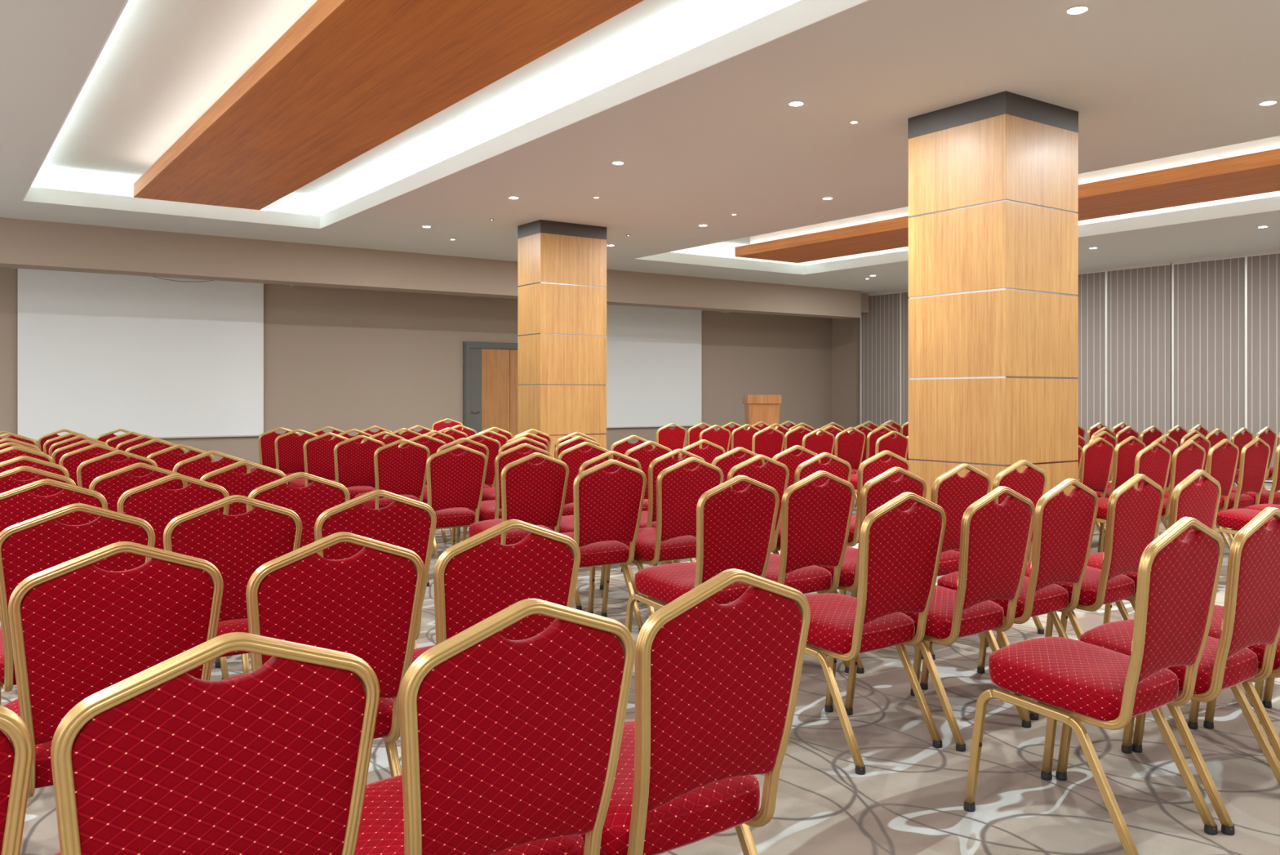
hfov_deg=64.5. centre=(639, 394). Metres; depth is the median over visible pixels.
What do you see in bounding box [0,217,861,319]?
ceiling beam
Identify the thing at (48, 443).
banquet chair
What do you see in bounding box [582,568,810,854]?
banquet chair
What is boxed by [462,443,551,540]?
banquet chair
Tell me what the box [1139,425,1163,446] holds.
banquet chair
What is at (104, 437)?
banquet chair
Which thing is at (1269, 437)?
banquet chair
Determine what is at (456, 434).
banquet chair
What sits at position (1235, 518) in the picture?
banquet chair
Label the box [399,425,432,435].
banquet chair
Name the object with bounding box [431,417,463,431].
banquet chair
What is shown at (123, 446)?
banquet chair
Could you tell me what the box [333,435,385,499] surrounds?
banquet chair
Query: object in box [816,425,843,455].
banquet chair
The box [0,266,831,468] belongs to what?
wall
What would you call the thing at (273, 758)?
banquet chair
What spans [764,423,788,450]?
banquet chair
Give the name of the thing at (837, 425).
banquet chair
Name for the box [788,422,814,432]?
banquet chair
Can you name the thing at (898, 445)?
banquet chair
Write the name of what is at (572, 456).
banquet chair
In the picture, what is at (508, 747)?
banquet chair
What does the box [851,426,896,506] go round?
banquet chair
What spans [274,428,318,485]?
banquet chair
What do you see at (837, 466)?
banquet chair
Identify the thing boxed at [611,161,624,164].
recessed light
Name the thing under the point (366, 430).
banquet chair
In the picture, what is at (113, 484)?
banquet chair
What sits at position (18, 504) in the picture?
banquet chair
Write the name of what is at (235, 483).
banquet chair
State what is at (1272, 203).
trim
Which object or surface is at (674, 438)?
banquet chair
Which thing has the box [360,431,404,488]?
banquet chair
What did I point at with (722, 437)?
banquet chair
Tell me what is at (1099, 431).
banquet chair
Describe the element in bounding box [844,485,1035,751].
banquet chair
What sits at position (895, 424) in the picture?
banquet chair
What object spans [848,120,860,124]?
recessed light
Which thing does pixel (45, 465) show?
banquet chair
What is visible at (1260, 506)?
banquet chair
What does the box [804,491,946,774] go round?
banquet chair
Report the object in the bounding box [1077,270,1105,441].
curtain
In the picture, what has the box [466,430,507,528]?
banquet chair
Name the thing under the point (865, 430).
banquet chair
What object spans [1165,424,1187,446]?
banquet chair
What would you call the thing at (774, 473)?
banquet chair
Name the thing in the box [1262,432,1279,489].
banquet chair
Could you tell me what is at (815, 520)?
banquet chair
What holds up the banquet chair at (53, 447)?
on the floor
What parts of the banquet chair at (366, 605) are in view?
seat, backrest, leg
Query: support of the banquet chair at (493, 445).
on the floor
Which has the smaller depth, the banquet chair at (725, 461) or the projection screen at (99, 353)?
the banquet chair at (725, 461)
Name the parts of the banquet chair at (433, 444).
backrest, frame, leg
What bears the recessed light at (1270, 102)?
in the ceiling
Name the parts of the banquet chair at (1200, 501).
leg, leg, seat, leg, frame, backrest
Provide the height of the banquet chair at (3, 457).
0.913 m
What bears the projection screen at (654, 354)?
attached to the wall at (344, 360)
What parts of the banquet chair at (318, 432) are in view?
backrest, frame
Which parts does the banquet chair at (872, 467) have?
seat, frame, backrest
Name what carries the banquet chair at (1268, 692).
on the floor
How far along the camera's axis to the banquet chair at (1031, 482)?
5.19 m
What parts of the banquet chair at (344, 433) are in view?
backrest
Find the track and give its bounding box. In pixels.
[866,248,1279,294]
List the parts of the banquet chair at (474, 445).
seat, leg, leg, frame, backrest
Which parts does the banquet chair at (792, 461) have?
backrest, frame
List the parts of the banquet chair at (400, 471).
seat, backrest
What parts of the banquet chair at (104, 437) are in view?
backrest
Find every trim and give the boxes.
[22,0,871,228]
[635,135,1279,275]
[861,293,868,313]
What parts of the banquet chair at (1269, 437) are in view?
frame, backrest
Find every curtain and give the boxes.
[860,291,899,426]
[899,290,909,426]
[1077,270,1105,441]
[1105,262,1171,442]
[1171,255,1244,440]
[1244,251,1279,481]
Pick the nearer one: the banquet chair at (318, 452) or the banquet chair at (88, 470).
the banquet chair at (88, 470)
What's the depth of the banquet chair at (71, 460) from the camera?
6.78 m
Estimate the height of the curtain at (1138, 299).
3.237 m
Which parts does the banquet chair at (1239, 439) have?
seat, backrest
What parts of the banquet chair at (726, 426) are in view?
frame, backrest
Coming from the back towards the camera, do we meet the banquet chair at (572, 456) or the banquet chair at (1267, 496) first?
the banquet chair at (1267, 496)
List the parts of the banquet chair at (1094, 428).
backrest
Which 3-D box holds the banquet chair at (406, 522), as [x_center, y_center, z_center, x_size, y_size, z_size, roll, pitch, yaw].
[-1.065,0.791,3.755,0.449,0.919,0.574,0,0,-35]
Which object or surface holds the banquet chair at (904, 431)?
on the floor
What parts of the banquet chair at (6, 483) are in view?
backrest, frame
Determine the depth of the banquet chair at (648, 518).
6.14 m
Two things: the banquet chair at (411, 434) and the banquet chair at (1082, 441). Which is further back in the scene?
the banquet chair at (411, 434)
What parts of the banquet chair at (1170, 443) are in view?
leg, backrest, frame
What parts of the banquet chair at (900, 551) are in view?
seat rail, leg, leg, seat, frame, backrest, leg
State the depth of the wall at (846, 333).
21.85 m
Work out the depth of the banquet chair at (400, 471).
7.61 m
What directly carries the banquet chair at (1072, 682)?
on the floor
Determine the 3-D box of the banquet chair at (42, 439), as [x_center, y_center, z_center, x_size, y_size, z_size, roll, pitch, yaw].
[-5.674,0.788,9.945,0.440,0.913,0.571,0,0,-35]
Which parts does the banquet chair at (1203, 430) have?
backrest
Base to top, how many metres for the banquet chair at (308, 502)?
0.919 m
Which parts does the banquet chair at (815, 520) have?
seat, frame, backrest, leg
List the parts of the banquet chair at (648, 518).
leg, seat, backrest, frame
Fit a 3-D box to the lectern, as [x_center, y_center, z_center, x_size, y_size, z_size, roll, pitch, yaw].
[2.041,0.627,17.014,0.570,1.245,0.420,0,0,-6]
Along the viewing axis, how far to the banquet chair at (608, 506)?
5.22 m
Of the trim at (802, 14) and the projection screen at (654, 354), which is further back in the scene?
the projection screen at (654, 354)
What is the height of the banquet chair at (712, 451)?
0.919 m
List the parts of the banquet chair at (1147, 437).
backrest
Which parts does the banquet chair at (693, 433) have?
backrest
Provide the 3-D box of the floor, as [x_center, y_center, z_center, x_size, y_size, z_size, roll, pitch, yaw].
[2.181,1.300,8.343,20.000,0.100,21.500,0,0,-35]
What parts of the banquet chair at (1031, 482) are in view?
frame, backrest, leg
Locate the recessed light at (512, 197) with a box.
[508,196,519,199]
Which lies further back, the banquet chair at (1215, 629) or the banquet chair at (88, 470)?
the banquet chair at (88, 470)
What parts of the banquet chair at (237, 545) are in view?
frame, seat, backrest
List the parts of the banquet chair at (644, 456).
seat, backrest, frame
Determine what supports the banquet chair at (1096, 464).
on the floor
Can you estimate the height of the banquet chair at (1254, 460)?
0.913 m
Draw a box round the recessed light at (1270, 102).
[1258,100,1277,105]
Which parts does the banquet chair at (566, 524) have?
seat, leg, frame, backrest, leg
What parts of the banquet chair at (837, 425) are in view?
backrest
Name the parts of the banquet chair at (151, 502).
frame, backrest, leg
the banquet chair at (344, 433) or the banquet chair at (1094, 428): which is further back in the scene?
the banquet chair at (1094, 428)
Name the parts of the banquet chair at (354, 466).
backrest, seat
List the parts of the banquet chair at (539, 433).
backrest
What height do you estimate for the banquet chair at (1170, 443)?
0.913 m
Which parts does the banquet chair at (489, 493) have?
seat, frame, backrest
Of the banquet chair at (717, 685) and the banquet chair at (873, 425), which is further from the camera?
the banquet chair at (873, 425)
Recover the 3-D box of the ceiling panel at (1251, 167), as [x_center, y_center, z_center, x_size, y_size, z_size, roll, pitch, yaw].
[5.906,-2.211,9.693,1.280,0.360,13.800,0,0,-35]
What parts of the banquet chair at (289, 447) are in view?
seat, backrest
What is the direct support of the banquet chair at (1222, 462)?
on the floor
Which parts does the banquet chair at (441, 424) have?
backrest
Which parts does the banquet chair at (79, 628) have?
seat, backrest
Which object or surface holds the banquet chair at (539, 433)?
on the floor
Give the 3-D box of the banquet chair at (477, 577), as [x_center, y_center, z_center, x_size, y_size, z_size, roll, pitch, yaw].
[-0.500,0.791,2.906,0.449,0.919,0.574,0,0,-37]
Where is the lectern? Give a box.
[742,395,781,430]
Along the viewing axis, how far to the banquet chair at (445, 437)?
9.39 m
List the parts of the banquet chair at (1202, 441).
frame, backrest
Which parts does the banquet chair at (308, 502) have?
leg, frame, backrest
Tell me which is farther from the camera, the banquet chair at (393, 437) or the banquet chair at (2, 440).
the banquet chair at (393, 437)
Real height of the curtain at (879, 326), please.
3.237 m
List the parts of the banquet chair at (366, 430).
backrest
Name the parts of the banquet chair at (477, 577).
seat, frame, backrest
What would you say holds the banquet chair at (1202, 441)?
on the floor
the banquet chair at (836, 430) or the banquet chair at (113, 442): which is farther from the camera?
the banquet chair at (836, 430)
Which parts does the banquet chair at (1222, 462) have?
seat, frame, leg, backrest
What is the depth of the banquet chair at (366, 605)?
2.47 m
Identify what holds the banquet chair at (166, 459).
on the floor
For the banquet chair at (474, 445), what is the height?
0.913 m
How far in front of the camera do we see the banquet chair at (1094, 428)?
11.90 m
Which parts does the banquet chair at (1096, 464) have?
frame, backrest, leg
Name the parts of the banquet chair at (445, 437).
backrest, frame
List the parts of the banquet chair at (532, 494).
seat, frame, backrest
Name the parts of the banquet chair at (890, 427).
backrest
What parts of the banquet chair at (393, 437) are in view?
frame, backrest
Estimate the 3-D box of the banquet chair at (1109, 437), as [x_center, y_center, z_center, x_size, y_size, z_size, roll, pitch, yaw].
[4.067,0.788,9.453,0.440,0.913,0.571,0,0,-35]
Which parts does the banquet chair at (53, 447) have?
backrest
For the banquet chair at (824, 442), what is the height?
0.913 m
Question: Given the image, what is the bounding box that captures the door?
[462,341,518,437]
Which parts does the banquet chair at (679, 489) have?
leg, leg, seat, frame, backrest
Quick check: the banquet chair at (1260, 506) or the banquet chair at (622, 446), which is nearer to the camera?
the banquet chair at (1260, 506)
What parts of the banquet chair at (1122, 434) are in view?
backrest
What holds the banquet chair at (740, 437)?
on the floor
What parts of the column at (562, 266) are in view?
wood panel, wood panel, wood panel, wood panel, wood panel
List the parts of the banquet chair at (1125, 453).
seat, frame, backrest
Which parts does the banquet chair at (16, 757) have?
backrest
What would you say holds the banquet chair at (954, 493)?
on the floor
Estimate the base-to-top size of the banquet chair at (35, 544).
0.919 m
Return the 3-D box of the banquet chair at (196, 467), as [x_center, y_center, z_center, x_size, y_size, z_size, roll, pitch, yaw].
[-2.692,0.791,6.242,0.449,0.919,0.574,0,0,-35]
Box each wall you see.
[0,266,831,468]
[831,264,1171,429]
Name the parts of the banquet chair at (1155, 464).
seat rail, leg, seat, frame, backrest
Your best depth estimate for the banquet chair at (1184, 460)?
7.32 m
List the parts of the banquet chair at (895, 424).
backrest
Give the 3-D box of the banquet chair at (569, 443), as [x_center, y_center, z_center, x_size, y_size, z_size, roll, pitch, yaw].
[-0.642,0.788,8.345,0.440,0.913,0.571,0,0,-35]
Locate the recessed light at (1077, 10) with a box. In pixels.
[1066,6,1088,14]
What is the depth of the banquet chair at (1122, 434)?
10.54 m
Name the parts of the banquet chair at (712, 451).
frame, backrest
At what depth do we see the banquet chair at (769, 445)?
10.44 m
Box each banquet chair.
[0,431,24,439]
[0,432,37,446]
[0,437,39,451]
[0,441,43,456]
[0,445,53,466]
[0,455,69,482]
[0,466,76,495]
[0,478,107,620]
[0,502,155,705]
[0,705,34,854]
[3,541,223,798]
[37,429,86,452]
[43,432,95,460]
[48,435,108,457]
[50,631,379,854]
[51,440,114,464]
[58,443,129,485]
[76,449,157,488]
[88,462,187,511]
[95,428,138,442]
[105,431,151,448]
[115,435,169,451]
[116,473,229,679]
[124,438,186,457]
[146,444,214,471]
[163,494,302,657]
[172,450,250,484]
[200,460,288,515]
[214,471,350,673]
[220,531,425,777]
[250,426,301,471]
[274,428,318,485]
[289,431,348,487]
[310,426,344,439]
[314,489,436,648]
[331,428,371,443]
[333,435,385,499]
[354,425,391,438]
[354,598,635,854]
[355,438,430,508]
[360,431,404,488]
[382,427,421,439]
[391,519,580,698]
[398,434,447,542]
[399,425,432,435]
[414,437,488,558]
[417,430,455,444]
[426,444,487,586]
[429,426,467,439]
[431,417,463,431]
[444,424,476,436]
[449,433,501,534]
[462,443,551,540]
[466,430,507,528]
[468,436,548,537]
[468,452,568,544]
[477,426,512,439]
[484,432,549,487]
[512,428,551,453]
[543,450,641,609]
[554,431,597,449]
[554,435,601,459]
[557,441,611,515]
[560,459,646,632]
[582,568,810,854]
[600,448,705,589]
[600,457,723,617]
[609,435,654,459]
[620,440,673,571]
[625,475,779,632]
[656,422,686,459]
[661,446,764,564]
[673,454,789,563]
[678,439,725,562]
[687,422,716,447]
[699,424,730,452]
[717,422,745,451]
[730,423,759,457]
[746,421,773,430]
[751,426,784,462]
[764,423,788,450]
[764,470,855,672]
[772,444,820,488]
[772,452,851,595]
[775,420,795,429]
[783,426,812,455]
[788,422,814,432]
[801,428,835,463]
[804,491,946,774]
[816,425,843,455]
[816,466,926,673]
[820,422,844,431]
[834,426,865,502]
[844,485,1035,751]
[846,449,910,595]
[847,424,872,462]
[849,431,908,492]
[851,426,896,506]
[851,462,991,659]
[857,421,879,430]
[873,423,898,435]
[879,419,902,433]
[901,421,908,436]
[920,478,1098,719]
[951,459,1047,634]
[963,516,1223,854]
[995,473,1164,648]
[1055,506,1279,835]
[1058,469,1221,636]
[1077,444,1083,476]
[1078,425,1085,438]
[1078,431,1116,480]
[1078,434,1086,479]
[1079,437,1114,540]
[1086,422,1109,444]
[1090,426,1115,438]
[1094,435,1146,533]
[1095,441,1171,551]
[1102,440,1205,551]
[1107,434,1178,529]
[1109,426,1139,480]
[1111,422,1130,434]
[1131,604,1279,760]
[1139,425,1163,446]
[1164,438,1239,550]
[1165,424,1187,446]
[1168,433,1210,518]
[1180,429,1205,445]
[1187,424,1208,436]
[1203,680,1263,728]
[1205,427,1228,447]
[1214,508,1275,534]
[1220,437,1270,542]
[1231,427,1253,485]
[1231,444,1279,537]
[1235,426,1276,484]
[1244,503,1279,511]
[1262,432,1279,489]
[1262,676,1274,707]
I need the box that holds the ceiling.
[0,0,1279,293]
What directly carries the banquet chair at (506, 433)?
on the floor
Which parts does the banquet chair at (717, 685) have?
seat, backrest, leg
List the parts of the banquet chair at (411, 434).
backrest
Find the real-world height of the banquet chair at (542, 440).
0.913 m
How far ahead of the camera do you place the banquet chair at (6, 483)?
4.73 m
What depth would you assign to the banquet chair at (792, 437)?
10.67 m
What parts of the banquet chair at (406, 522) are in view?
backrest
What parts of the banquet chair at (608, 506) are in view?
leg, seat, frame, backrest, leg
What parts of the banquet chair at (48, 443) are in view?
backrest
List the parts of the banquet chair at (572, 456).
seat, frame, backrest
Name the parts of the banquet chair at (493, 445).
backrest, frame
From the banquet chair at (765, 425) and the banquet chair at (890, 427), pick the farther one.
the banquet chair at (765, 425)
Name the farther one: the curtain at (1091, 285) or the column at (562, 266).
the curtain at (1091, 285)
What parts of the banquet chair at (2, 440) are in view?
backrest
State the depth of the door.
17.37 m
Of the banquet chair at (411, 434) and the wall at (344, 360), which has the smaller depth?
the banquet chair at (411, 434)
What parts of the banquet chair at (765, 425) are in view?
backrest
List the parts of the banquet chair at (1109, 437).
frame, backrest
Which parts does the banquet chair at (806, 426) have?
backrest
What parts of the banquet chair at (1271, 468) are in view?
seat, frame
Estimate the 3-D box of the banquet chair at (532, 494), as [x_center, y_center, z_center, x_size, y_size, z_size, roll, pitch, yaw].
[-0.746,0.791,6.028,0.449,0.919,0.574,0,0,-35]
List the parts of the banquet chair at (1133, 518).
leg, leg, leg, seat, frame, leg, backrest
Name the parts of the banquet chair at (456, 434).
backrest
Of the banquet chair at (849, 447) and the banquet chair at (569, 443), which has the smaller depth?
the banquet chair at (569, 443)
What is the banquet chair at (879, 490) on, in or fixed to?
on the floor
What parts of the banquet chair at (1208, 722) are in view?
leg, leg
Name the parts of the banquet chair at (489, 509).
leg, seat, frame, backrest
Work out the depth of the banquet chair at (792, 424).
12.78 m
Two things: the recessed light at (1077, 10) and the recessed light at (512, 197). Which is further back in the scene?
the recessed light at (512, 197)
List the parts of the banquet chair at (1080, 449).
backrest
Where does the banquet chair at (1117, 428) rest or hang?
on the floor
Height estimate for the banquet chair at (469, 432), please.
0.913 m
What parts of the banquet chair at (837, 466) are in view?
leg, seat, frame, backrest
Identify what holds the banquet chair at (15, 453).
on the floor
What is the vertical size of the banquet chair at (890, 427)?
0.913 m
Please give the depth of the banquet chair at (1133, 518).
4.25 m
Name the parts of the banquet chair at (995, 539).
leg, leg, leg, seat, frame, backrest, leg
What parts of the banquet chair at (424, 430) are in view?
backrest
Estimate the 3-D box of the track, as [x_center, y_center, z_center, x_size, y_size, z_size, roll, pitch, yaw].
[8.140,-2.018,15.415,0.100,0.026,12.760,0,0,-35]
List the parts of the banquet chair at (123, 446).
backrest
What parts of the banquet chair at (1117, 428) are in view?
backrest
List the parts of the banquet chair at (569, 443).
backrest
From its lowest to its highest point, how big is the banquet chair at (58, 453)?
0.913 m
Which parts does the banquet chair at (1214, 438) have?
backrest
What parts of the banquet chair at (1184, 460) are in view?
seat, frame, backrest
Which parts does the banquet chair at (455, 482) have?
seat, leg, frame, backrest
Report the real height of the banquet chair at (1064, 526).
0.919 m
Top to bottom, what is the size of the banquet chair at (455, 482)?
0.919 m
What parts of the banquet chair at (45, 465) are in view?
backrest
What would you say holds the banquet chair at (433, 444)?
on the floor
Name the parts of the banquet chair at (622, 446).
backrest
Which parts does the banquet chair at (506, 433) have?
backrest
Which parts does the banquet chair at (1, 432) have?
backrest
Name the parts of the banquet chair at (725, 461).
frame, backrest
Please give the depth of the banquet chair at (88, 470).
6.01 m
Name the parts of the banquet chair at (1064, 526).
leg, leg, seat, leg, frame, leg, backrest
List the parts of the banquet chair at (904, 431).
backrest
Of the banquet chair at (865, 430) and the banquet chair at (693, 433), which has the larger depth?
the banquet chair at (693, 433)
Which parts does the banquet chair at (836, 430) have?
frame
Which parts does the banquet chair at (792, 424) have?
backrest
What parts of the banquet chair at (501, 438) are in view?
backrest, frame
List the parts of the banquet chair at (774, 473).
frame, backrest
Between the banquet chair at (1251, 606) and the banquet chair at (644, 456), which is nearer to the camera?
the banquet chair at (1251, 606)
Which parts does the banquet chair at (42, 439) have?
backrest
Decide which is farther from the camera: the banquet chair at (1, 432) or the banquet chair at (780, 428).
the banquet chair at (780, 428)
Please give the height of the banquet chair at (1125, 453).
0.913 m
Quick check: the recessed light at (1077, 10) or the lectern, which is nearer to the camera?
the recessed light at (1077, 10)
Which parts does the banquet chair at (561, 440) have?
backrest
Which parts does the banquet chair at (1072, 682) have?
leg, seat rail, leg, seat, leg, frame, backrest, leg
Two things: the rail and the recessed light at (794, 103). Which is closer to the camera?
the recessed light at (794, 103)
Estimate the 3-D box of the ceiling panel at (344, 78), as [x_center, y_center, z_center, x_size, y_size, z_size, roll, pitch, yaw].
[-0.676,-2.211,5.127,1.260,0.360,13.950,0,0,-35]
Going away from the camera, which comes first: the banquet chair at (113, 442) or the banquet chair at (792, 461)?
the banquet chair at (792, 461)
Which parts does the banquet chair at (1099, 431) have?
backrest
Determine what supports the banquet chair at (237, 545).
on the floor
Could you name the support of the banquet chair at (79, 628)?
on the floor
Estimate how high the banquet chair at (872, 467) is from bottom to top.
0.919 m
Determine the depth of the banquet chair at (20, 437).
8.87 m
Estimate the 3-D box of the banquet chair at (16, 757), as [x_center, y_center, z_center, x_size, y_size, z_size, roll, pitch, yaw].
[-1.111,0.791,1.375,0.449,0.919,0.574,0,0,-38]
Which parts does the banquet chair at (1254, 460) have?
leg, seat, frame, backrest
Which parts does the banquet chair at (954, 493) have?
leg, seat, frame, backrest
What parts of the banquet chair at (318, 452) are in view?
seat, backrest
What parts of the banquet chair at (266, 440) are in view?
backrest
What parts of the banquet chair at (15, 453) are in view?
backrest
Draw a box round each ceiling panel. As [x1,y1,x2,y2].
[133,0,644,209]
[734,135,1279,262]
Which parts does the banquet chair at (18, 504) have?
backrest, frame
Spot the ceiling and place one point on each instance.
(1145, 80)
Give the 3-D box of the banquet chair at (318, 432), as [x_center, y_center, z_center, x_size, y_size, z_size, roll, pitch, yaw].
[-3.419,0.788,10.838,0.440,0.913,0.571,0,0,-35]
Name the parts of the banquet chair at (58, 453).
backrest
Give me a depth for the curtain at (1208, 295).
15.04 m
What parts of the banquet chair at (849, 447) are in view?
frame, backrest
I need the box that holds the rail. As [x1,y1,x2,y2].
[289,284,517,299]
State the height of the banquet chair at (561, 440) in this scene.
0.913 m
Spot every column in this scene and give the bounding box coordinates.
[517,219,606,457]
[907,91,1078,561]
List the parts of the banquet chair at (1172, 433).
backrest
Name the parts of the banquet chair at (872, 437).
frame, backrest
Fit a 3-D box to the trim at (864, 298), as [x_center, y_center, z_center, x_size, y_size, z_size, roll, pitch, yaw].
[4.622,-1.841,20.551,1.230,0.381,0.170,0,0,-35]
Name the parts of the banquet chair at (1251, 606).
leg, leg, seat, leg, frame, backrest, leg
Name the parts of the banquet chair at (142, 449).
backrest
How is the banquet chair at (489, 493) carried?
on the floor
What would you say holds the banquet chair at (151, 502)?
on the floor
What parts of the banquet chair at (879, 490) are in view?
seat, leg, leg, frame, backrest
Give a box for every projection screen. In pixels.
[11,267,267,440]
[606,304,702,427]
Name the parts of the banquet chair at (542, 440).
frame, backrest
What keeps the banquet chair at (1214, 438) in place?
on the floor
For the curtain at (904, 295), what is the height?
3.237 m
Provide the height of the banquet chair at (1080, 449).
0.913 m
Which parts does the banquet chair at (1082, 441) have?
backrest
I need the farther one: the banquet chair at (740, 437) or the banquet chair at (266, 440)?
the banquet chair at (740, 437)
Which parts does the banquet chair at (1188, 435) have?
backrest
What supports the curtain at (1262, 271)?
hanging from the track
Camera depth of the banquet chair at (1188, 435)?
9.52 m
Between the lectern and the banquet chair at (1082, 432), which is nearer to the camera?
the banquet chair at (1082, 432)
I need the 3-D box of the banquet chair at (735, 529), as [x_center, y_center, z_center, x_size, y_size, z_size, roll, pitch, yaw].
[0.257,0.791,4.391,0.449,0.919,0.574,0,0,-36]
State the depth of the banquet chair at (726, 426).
12.28 m
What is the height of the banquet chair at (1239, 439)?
0.913 m
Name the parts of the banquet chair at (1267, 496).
seat, frame, backrest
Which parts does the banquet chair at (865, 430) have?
frame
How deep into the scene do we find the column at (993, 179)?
7.06 m
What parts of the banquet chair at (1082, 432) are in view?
backrest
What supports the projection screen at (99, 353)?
attached to the wall at (344, 360)
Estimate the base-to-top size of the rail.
0.070 m
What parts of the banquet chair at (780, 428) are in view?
frame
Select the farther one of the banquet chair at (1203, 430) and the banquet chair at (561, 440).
the banquet chair at (1203, 430)
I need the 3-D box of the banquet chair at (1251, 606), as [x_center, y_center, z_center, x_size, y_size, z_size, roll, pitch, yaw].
[1.699,0.791,3.212,0.449,0.919,0.574,0,0,-37]
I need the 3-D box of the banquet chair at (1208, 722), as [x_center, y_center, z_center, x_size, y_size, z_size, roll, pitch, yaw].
[2.464,0.791,3.722,0.449,0.919,0.574,0,0,-37]
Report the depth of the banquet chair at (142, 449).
7.57 m
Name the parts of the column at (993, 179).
wood panel, wood panel, wood panel, wood panel, wood panel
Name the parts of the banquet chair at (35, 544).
seat, backrest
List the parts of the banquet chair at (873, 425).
backrest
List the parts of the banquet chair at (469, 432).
backrest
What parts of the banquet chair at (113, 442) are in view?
backrest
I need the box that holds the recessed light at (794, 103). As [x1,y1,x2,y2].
[787,101,804,106]
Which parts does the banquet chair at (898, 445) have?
seat, backrest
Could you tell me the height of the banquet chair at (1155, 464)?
0.913 m
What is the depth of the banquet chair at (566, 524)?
6.02 m
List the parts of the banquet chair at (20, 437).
backrest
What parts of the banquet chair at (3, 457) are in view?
backrest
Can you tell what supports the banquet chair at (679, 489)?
on the floor
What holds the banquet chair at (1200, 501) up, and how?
on the floor
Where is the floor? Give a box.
[0,480,1279,854]
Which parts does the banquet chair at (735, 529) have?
leg, seat rail, seat, frame, backrest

